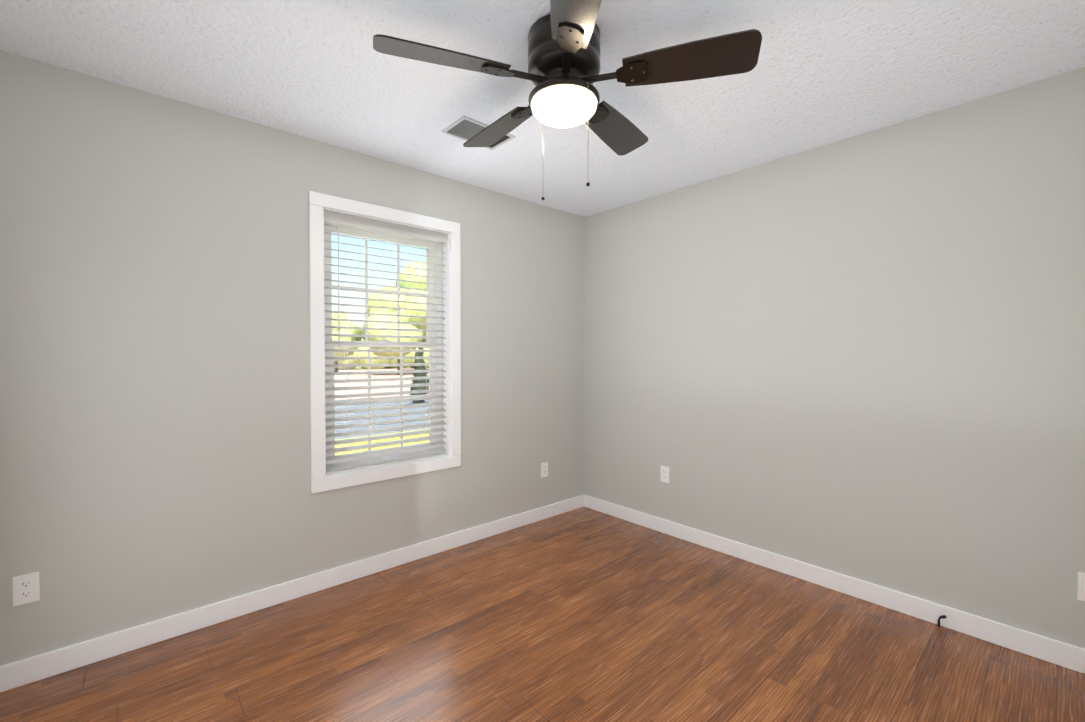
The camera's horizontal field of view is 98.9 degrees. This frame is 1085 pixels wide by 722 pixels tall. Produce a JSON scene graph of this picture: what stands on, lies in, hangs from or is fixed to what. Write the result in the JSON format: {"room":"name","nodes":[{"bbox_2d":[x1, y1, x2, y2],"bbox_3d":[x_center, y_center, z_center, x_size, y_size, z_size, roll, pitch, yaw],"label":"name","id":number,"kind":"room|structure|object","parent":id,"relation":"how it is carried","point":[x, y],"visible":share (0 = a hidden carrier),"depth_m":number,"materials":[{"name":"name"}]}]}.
{"room":"empty bedroom","nodes":[
{"label":"empty bedroom","id":0,"kind":"room"},
{"bbox_2d":[0,50,584,665],"bbox_3d":[-0.945,0.026,2.896,3.700,2.440,0.200,-1,1,-42],"label":"wall","id":1,"kind":"structure","parent":0,"point":[154,366],"depth_m":2.17,"materials":[{"name":"grey paint"}]},
{"bbox_2d":[12,572,39,606],"bbox_3d":[-2.016,0.890,1.813,0.070,0.114,0.008,-1,1,-42],"label":"electrical outlet","id":2,"kind":"object","parent":1,"relation":"attached to","point":[26,588],"visible":1,"depth_m":1.81,"materials":[{"name":"white plastic"}]},
{"bbox_2d":[0,495,583,692],"bbox_3d":[-0.883,1.197,2.825,3.325,0.100,0.013,-1,1,-42],"label":"baseboard","id":3,"kind":"structure","parent":1,"relation":"attached to","point":[19,673],"depth_m":2.27,"materials":[{"name":"white wood"}]},
{"bbox_2d":[309,191,460,493],"bbox_3d":[-0.954,-0.102,2.856,0.930,1.618,0.193,-1,1,-42],"label":"window unit","id":4,"kind":"structure","parent":1,"relation":"in","point":[330,229],"depth_m":2.83,"materials":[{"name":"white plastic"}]},
{"bbox_2d":[324,210,447,474],"bbox_3d":[-0.926,-0.099,2.825,0.766,1.467,0.074,-1,1,-42],"label":"window blinds","id":5,"kind":"object","parent":4,"relation":"attached to","point":[355,221],"visible":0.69,"depth_m":2.79,"materials":[{"name":"white plastic"}]},
{"bbox_2d":[541,462,547,477],"bbox_3d":[0.016,0.850,3.626,0.070,0.114,0.008,-1,1,-42],"label":"electrical outlet","id":6,"kind":"object","parent":1,"relation":"attached to","point":[544,469],"visible":1,"depth_m":3.62,"materials":[{"name":"white plastic"}]},
{"bbox_2d":[0,507,1084,721],"bbox_3d":[0.154,1.324,1.684,3.700,0.120,3.500,-1,1,-42],"label":"floor","id":7,"kind":"structure","parent":0,"point":[583,614],"depth_m":1.98,"materials":[{"name":"brown wood"}]},
{"bbox_2d":[938,615,946,626],"bbox_3d":[1.872,1.219,2.177,0.013,0.074,0.046,0,1,3],"label":"cord","id":8,"kind":"object","parent":7,"relation":"on","point":[942,617],"visible":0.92,"depth_m":2.18,"materials":[{"name":"black plastic"}]},
{"bbox_2d":[0,0,1084,216],"bbox_3d":[0.154,-1.235,1.645,3.700,0.120,3.500,-1,1,-42],"label":"ceiling","id":9,"kind":"structure","parent":0,"point":[823,72],"depth_m":1.88,"materials":[{"name":"white paint"}]},
{"bbox_2d":[442,116,515,149],"bbox_3d":[-0.332,-1.183,2.425,0.320,0.008,0.210,-1,1,-42],"label":"ceiling vent","id":10,"kind":"object","parent":9,"relation":"in","point":[465,128],"visible":0.6,"depth_m":2.38,"materials":[{"name":"grey metal"}]},
{"bbox_2d":[373,0,761,199],"bbox_3d":[0.061,-0.884,1.718,1.262,0.585,1.229,-1,1,-42],"label":"ceiling fan","id":11,"kind":"object","parent":9,"relation":"hanging from","point":[563,75],"visible":1,"depth_m":1.58,"materials":[{"name":"brown wood"}]},
{"bbox_2d":[584,67,1084,648],"bbox_3d":[1.460,0.027,2.829,0.200,2.440,3.100,-1,1,-42],"label":"wall","id":12,"kind":"structure","parent":0,"point":[860,357],"depth_m":2.38,"materials":[{"name":"grey paint"}]},
{"bbox_2d":[660,466,668,482],"bbox_3d":[0.879,0.814,3.337,0.008,0.114,0.070,-1,1,-42],"label":"electrical outlet","id":13,"kind":"object","parent":12,"relation":"attached to","point":[664,473],"visible":1,"depth_m":3.33,"materials":[{"name":"white plastic"}]},
{"bbox_2d":[584,495,1084,673],"bbox_3d":[1.385,1.198,2.771,0.013,0.100,3.087,-1,1,-42],"label":"baseboard","id":14,"kind":"structure","parent":12,"relation":"attached to","point":[1060,653],"depth_m":2.39,"materials":[{"name":"white wood"}]},
{"bbox_2d":[1077,571,1084,600],"bbox_3d":[2.198,0.913,1.860,0.008,0.114,0.070,-1,1,-42],"label":"electrical outlet","id":15,"kind":"object","parent":12,"relation":"attached to","point":[1081,587],"visible":1,"depth_m":1.88,"materials":[{"name":"white plastic"}]},
{"label":"outside","id":16,"kind":"structure","parent":0,"visible":0},
{"bbox_2d":[334,366,428,454],"bbox_3d":[-42.221,0.986,46.699,240.000,0.001,119.500,-1,1,-42],"label":"lawn","id":17,"kind":"structure","parent":16,"point":[362,376],"depth_m":13.64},
{"bbox_2d":[332,310,361,371],"bbox_3d":[-16.872,-1.385,36.514,5.148,5.044,4.815,-1,1,-42],"label":"tree","id":18,"kind":"object","parent":17,"relation":"on","point":[342,338],"depth_m":35.78,"materials":[{"name":"green plant"}]},
{"bbox_2d":[338,347,428,369],"bbox_3d":[-13.550,-0.803,57.185,80.400,4.794,4.560,-1,1,-42],"label":"hedge","id":19,"kind":"object","parent":17,"relation":"on","point":[377,361],"depth_m":50.76,"materials":[{"name":"green plant"}]},
{"bbox_2d":[361,287,425,374],"bbox_3d":[-11.608,-2.429,37.627,6.618,7.098,6.333,-1,1,-42],"label":"tree","id":20,"kind":"object","parent":17,"relation":"on","point":[392,311],"depth_m":35.48,"materials":[{"name":"green plant"}]},
{"bbox_2d":[396,262,425,341],"bbox_3d":[-10.941,-3.989,44.135,7.562,10.023,7.849,-1,1,-42],"label":"tree","id":21,"kind":"object","parent":17,"relation":"on","point":[418,278],"depth_m":40.33,"materials":[{"name":"green plant"}]},
{"bbox_2d":[410,348,428,403],"bbox_3d":[-4.118,0.437,15.504,0.677,2.034,0.666,-1,1,-42],"label":"tree","id":22,"kind":"object","parent":17,"relation":"on","point":[419,374],"depth_m":15.32,"materials":[{"name":"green plant"}]}
]}

